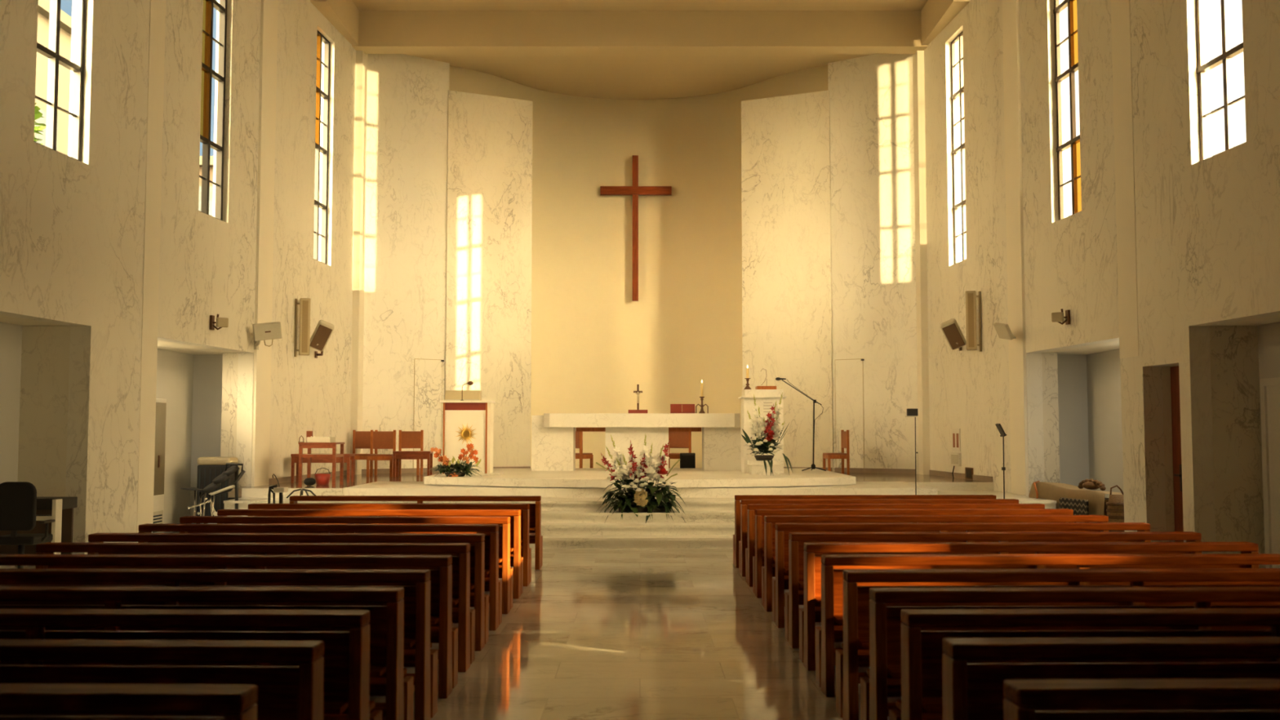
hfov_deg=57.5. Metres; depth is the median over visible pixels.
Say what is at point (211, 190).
building
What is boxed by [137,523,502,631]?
pew
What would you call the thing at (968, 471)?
air vent
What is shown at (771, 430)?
flower arrangement
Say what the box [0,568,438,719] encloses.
pew
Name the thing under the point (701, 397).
candlestick
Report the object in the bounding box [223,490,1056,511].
step
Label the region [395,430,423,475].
wooden chair
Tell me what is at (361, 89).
trim
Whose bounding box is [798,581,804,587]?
shelf
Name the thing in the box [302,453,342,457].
shelf
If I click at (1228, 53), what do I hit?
window
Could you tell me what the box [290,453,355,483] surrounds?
wooden bench
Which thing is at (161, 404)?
door
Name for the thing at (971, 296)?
grille
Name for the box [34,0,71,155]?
window pane
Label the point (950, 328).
speaker
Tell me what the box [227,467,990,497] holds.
step
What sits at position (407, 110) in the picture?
wall
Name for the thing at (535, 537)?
pew
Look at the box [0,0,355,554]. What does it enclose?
wall
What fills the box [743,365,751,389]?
candlestick
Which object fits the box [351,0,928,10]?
ceiling
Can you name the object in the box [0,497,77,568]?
desk
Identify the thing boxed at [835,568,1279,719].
pew
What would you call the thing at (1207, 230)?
wall
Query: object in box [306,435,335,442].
mixer
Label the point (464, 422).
lectern
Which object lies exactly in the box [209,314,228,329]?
spotlight
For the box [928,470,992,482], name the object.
trim
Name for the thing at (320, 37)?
window
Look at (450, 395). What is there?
open book
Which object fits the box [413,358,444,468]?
door
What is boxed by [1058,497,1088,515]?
blanket
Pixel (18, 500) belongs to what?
office chair
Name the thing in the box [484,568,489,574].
shelf
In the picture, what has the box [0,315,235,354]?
soffit
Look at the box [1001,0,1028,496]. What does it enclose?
pillar
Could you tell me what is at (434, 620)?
shelf
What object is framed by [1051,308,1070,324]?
spotlight
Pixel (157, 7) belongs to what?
pillar
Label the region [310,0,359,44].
trim
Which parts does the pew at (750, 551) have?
seat leg, panel, backrest, rail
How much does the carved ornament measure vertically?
0.180 m
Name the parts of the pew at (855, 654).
seat leg, panel, seat, seat rail, rail, backrest, post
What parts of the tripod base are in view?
leg, leg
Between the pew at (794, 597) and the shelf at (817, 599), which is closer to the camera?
the shelf at (817, 599)
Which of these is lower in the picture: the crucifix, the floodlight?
the crucifix
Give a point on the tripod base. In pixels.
(302, 489)
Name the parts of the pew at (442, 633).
backrest, post, rail, seat rail, seat, panel, seat leg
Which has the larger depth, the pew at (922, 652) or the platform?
the platform
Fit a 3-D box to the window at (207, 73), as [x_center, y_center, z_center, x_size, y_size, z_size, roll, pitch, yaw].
[-7.294,-4.874,19.702,0.100,4.970,1.154,0,-3,4]
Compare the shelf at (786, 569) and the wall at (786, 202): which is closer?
the shelf at (786, 569)
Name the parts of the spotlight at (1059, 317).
wall plate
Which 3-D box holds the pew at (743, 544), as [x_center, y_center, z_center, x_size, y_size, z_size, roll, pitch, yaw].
[3.007,2.228,14.669,3.480,0.950,0.800,0,-3,-1]
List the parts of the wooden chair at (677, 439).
leg, seat frame, backrest, leg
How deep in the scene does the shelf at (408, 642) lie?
7.06 m
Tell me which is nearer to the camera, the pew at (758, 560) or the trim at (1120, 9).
the pew at (758, 560)
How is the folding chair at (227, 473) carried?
on the floor
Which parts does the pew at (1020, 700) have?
panel, backrest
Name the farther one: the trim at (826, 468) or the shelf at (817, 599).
the trim at (826, 468)
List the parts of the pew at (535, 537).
rail, backrest, seat rail, seat, panel, seat leg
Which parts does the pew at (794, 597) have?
seat leg, panel, seat rail, seat, backrest, rail, post, panel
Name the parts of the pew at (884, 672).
seat leg, panel, seat, seat rail, rail, backrest, post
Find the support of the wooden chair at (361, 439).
on the step at (375, 488)
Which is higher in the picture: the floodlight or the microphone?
the floodlight
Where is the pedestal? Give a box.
[746,460,781,475]
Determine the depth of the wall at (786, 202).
29.00 m
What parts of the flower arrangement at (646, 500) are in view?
pale bud stem, pale bud stem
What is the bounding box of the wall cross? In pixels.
[600,155,671,301]
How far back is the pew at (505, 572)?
11.65 m
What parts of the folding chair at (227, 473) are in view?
stand leg, stand leg, stand leg, stand leg, rack rail, handle frame, rack post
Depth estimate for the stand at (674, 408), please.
24.81 m
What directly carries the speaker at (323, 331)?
attached to the wall at (72, 230)
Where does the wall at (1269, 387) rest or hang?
attached to the wall niche at (1103, 368)
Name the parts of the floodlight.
wall plate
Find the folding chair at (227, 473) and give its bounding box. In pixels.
[180,462,245,515]
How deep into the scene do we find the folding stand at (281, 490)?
16.30 m
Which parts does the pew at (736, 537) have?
seat leg, panel, rail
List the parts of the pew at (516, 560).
rail, backrest, seat, panel, seat leg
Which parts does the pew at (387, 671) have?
post, backrest, rail, seat rail, seat, panel, seat leg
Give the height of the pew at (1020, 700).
0.950 m
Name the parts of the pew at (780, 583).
seat leg, panel, seat rail, seat, backrest, rail, post, panel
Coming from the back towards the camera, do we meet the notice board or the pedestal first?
the notice board
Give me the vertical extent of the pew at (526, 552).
0.950 m
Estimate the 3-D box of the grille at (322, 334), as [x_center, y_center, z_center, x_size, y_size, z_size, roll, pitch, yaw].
[-6.497,-0.452,23.762,0.431,0.522,0.203,-2,-4,28]
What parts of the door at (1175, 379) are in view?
handle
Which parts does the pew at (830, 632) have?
seat leg, panel, seat, seat rail, rail, backrest, post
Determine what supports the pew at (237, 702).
on the floor
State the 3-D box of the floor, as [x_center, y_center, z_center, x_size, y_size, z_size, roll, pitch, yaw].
[0.000,2.779,14.259,20.000,0.200,37.200,0,-3,0]
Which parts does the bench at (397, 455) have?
leg, leg, seat, leg, leg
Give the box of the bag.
[303,477,315,485]
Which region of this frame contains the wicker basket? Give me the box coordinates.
[1106,484,1124,531]
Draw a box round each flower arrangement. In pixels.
[428,442,480,476]
[595,433,685,523]
[741,392,792,475]
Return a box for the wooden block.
[306,431,312,442]
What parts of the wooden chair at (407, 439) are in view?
leg, backrest, leg, leg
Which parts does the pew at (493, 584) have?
panel, rail, backrest, seat rail, seat, panel, seat leg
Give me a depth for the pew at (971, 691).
4.80 m
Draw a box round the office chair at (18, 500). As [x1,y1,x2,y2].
[0,481,55,568]
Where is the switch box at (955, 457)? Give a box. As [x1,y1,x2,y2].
[951,452,961,477]
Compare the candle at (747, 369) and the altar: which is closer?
the candle at (747, 369)
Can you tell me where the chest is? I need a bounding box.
[1028,480,1122,515]
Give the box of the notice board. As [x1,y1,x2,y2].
[951,428,960,451]
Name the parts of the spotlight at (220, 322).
wall plate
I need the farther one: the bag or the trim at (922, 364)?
the trim at (922, 364)
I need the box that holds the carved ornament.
[1078,479,1106,490]
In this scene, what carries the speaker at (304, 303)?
attached to the wall at (72, 230)
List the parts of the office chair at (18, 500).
backrest, seat, armrest post, armrest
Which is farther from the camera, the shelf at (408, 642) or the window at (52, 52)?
the window at (52, 52)
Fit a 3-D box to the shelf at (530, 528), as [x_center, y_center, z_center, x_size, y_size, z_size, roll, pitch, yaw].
[-2.961,2.205,15.252,3.180,0.025,0.205,0,-3,1]
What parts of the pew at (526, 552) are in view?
rail, backrest, panel, seat leg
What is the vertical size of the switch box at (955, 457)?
0.593 m
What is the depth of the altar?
24.59 m
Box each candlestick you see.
[695,380,708,413]
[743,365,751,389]
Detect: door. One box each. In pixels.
[152,398,166,533]
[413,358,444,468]
[835,358,864,468]
[1170,365,1183,542]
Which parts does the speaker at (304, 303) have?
wall rail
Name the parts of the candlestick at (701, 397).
stem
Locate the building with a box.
[198,155,213,215]
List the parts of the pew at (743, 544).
seat leg, panel, backrest, rail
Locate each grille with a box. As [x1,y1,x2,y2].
[301,300,308,352]
[310,324,332,351]
[681,455,693,468]
[967,293,974,346]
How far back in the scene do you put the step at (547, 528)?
18.42 m
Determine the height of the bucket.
0.316 m
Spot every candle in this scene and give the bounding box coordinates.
[700,382,702,396]
[746,368,749,377]
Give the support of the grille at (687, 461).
attached to the speaker box at (687, 460)
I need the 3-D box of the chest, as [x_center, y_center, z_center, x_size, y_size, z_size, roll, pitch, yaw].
[7.278,2.518,19.459,0.588,0.943,2.204,1,-4,-13]
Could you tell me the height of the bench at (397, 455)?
0.558 m
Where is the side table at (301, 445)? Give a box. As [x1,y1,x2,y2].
[297,442,344,486]
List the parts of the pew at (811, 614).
seat leg, panel, seat, seat rail, backrest, rail, post, panel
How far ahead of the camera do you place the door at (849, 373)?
28.11 m
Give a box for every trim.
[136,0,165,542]
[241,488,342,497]
[251,0,278,486]
[268,470,351,484]
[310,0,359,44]
[350,50,367,475]
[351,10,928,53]
[361,467,440,474]
[493,466,530,468]
[783,466,832,471]
[835,467,915,474]
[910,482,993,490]
[912,50,929,475]
[920,0,969,44]
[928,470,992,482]
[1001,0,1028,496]
[1111,0,1138,358]
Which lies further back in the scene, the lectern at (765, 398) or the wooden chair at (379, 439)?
the wooden chair at (379, 439)
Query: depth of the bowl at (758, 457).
22.44 m
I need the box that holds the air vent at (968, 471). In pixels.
[964,467,973,479]
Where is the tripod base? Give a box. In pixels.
[286,488,315,497]
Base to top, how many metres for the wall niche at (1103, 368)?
3.500 m
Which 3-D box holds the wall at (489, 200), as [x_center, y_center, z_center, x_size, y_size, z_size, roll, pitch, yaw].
[-3.765,-1.542,29.058,2.209,10.200,0.140,2,-4,-26]
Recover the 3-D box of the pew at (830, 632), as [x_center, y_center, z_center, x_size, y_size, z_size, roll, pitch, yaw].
[3.007,1.836,8.141,3.480,0.950,0.800,0,-3,-1]
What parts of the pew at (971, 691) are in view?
panel, rail, backrest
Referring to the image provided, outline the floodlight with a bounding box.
[252,321,281,350]
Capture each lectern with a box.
[439,400,504,475]
[737,389,786,473]
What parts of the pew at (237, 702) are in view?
backrest, panel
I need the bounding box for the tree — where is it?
[33,102,45,144]
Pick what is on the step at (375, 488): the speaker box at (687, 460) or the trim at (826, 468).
the speaker box at (687, 460)
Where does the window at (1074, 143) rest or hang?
in the wall at (1207, 230)
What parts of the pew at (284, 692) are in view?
backrest, rail, panel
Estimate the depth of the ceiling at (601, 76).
29.39 m
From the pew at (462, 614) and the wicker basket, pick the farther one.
the wicker basket
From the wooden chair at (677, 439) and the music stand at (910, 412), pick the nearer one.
the music stand at (910, 412)
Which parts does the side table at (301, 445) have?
leg, leg, leg, leg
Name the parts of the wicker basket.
handle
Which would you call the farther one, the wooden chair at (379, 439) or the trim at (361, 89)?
the trim at (361, 89)
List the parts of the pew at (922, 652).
seat leg, panel, seat, rail, backrest, post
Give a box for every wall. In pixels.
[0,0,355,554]
[14,325,238,566]
[189,354,222,515]
[361,53,449,469]
[444,89,532,466]
[448,65,828,468]
[741,89,833,471]
[827,53,918,474]
[924,0,1279,553]
[1041,325,1265,566]
[1057,354,1088,489]
[1259,377,1279,568]
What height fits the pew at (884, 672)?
0.950 m
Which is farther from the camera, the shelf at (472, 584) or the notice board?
the notice board
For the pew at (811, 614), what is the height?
0.950 m
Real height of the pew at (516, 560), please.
0.950 m
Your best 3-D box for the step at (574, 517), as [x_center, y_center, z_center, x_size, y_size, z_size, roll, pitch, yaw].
[0.000,2.674,20.857,13.900,0.160,4.040,0,-3,0]
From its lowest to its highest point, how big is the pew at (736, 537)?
0.950 m
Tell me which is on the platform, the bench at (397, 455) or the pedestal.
the pedestal
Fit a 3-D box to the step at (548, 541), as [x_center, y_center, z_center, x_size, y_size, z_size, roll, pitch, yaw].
[0.000,2.966,20.389,13.900,0.160,4.940,0,-3,0]
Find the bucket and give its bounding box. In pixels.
[314,467,330,484]
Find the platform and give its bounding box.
[423,468,856,488]
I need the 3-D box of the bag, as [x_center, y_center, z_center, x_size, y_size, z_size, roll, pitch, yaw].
[-6.044,2.228,21.355,0.220,0.150,0.220,0,-3,0]
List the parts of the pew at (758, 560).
seat leg, panel, backrest, rail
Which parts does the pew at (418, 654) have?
post, backrest, rail, seat rail, seat, panel, seat leg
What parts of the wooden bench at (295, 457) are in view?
leg, leg, seat, leg, leg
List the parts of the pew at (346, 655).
post, backrest, rail, seat, panel, seat leg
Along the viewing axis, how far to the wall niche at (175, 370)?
20.55 m
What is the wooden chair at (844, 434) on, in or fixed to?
on the step at (375, 488)
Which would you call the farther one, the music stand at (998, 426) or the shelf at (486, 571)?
the music stand at (998, 426)
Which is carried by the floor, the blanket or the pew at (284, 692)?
the pew at (284, 692)
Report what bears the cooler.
on the floor
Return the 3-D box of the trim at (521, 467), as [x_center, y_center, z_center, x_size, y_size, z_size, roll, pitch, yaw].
[-3.733,2.691,28.736,2.187,0.110,0.030,2,-4,-26]
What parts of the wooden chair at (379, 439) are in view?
leg, leg, seat, seat frame, backrest, leg, leg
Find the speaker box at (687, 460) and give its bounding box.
[680,453,695,468]
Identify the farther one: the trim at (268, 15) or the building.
the building
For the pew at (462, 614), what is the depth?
8.88 m
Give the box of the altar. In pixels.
[531,413,741,471]
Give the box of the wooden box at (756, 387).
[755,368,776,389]
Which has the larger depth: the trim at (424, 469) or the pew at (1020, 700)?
the trim at (424, 469)
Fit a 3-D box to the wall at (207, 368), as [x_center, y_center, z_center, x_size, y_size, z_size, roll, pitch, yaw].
[-7.784,1.055,16.416,1.492,3.500,11.100,0,-3,0]
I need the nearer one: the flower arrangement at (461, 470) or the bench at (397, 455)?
the flower arrangement at (461, 470)
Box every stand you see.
[267,474,288,503]
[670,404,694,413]
[775,377,826,471]
[905,408,918,494]
[995,423,1006,498]
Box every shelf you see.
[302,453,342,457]
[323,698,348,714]
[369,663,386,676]
[404,637,415,647]
[430,615,439,624]
[452,597,458,604]
[470,582,474,589]
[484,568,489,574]
[528,527,535,530]
[784,567,788,573]
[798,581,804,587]
[814,596,821,604]
[834,614,843,623]
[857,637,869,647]
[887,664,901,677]
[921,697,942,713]
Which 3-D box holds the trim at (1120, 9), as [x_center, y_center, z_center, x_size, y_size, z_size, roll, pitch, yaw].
[7.293,-4.332,17.626,0.028,8.600,0.573,0,-3,-4]
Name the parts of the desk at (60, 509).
post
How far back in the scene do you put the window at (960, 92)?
25.17 m
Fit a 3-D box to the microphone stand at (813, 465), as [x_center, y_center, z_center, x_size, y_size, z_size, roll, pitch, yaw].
[3.345,1.355,24.593,1.071,1.958,0.404,0,-3,-7]
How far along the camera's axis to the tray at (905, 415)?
19.88 m
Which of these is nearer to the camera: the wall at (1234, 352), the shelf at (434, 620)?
the shelf at (434, 620)
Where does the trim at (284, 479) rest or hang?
attached to the wall at (72, 230)
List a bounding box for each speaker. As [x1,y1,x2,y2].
[293,297,311,356]
[310,320,334,358]
[940,318,966,351]
[965,290,982,351]
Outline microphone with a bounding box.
[460,381,473,400]
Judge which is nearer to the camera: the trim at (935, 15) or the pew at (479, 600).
the pew at (479, 600)
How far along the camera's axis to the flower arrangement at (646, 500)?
19.05 m
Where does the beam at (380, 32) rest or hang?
attached to the wall at (873, 197)
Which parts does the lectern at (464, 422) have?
edge post, panel, edge post, panel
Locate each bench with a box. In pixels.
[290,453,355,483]
[392,450,433,476]
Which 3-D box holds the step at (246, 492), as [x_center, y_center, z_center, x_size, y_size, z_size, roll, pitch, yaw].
[-6.075,2.323,20.380,1.750,0.163,0.045,0,-3,0]
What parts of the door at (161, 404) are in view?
panel, handle, glass door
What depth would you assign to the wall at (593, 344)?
31.55 m
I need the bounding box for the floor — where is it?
[10,531,1266,719]
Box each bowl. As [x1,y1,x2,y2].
[444,472,465,476]
[754,454,773,460]
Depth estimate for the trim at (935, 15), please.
25.70 m
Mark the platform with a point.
(512, 477)
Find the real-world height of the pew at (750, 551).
0.950 m
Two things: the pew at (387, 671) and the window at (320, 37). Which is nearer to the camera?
the pew at (387, 671)
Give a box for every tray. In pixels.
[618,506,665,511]
[905,415,917,417]
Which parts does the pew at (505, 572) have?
rail, backrest, seat rail, seat, panel, seat leg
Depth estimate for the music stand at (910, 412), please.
19.93 m
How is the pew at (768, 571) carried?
on the floor
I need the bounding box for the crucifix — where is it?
[628,384,647,413]
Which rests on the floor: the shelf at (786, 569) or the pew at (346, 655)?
the pew at (346, 655)
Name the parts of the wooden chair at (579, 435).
backrest, leg, seat frame, seat, leg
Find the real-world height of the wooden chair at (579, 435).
1.020 m
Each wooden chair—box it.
[350,430,377,475]
[366,430,395,476]
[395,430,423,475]
[575,431,593,468]
[668,431,691,468]
[822,430,849,474]
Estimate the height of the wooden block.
0.210 m
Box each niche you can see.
[0,321,193,568]
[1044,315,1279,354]
[1086,321,1279,567]
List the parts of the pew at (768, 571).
seat leg, panel, seat, rail, backrest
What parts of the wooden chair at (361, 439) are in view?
leg, seat frame, seat, backrest, leg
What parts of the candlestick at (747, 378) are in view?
stem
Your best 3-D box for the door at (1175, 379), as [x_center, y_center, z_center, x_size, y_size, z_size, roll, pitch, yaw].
[7.712,1.436,16.398,0.120,2.733,0.980,0,-3,0]
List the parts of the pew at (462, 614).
panel, rail, backrest, post, seat rail, seat, panel, seat leg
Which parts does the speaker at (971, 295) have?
wall rail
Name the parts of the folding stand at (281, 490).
frame, box post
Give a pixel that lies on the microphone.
(469, 383)
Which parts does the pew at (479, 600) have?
panel, rail, backrest, post, seat rail, seat, panel, seat leg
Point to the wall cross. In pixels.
(635, 190)
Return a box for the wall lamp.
[993,322,1016,339]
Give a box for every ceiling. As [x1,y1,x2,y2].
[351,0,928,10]
[404,41,964,106]
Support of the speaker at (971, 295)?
attached to the wall at (1207, 230)
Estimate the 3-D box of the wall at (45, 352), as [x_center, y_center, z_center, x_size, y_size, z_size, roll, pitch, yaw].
[-7.858,1.329,18.668,0.774,3.222,6.120,0,-3,4]
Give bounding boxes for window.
[33,0,85,161]
[199,0,226,220]
[313,30,329,264]
[951,31,966,263]
[1053,0,1081,220]
[1195,0,1244,160]
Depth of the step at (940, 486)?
22.75 m
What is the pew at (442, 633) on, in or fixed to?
on the floor
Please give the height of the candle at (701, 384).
0.292 m
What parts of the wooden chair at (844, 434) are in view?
leg, leg, seat, seat frame, leg, backrest, leg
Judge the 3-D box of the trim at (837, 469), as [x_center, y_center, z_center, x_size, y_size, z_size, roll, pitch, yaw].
[5.572,2.628,27.696,2.047,0.110,0.030,-2,-4,34]
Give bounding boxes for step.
[213,511,734,523]
[213,522,734,535]
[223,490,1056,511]
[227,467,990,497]
[528,535,733,548]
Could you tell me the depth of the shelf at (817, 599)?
8.82 m
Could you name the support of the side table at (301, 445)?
on the step at (375, 488)
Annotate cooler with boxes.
[195,457,238,515]
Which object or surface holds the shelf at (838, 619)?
attached to the pew at (830, 632)
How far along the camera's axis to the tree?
32.18 m
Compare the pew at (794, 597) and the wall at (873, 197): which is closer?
the pew at (794, 597)
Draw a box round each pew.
[0,554,457,698]
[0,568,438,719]
[0,586,413,719]
[0,608,382,719]
[0,639,324,719]
[0,683,257,719]
[35,542,475,671]
[87,533,488,651]
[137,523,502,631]
[179,515,513,613]
[217,509,523,599]
[248,503,531,586]
[289,495,542,569]
[733,494,995,568]
[738,498,1018,577]
[745,503,1044,586]
[752,508,1073,598]
[761,515,1108,612]
[772,522,1151,628]
[784,531,1201,648]
[799,542,1258,671]
[815,553,1279,697]
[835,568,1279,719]
[859,586,1279,719]
[888,608,1279,719]
[942,636,1279,719]
[1003,678,1279,719]

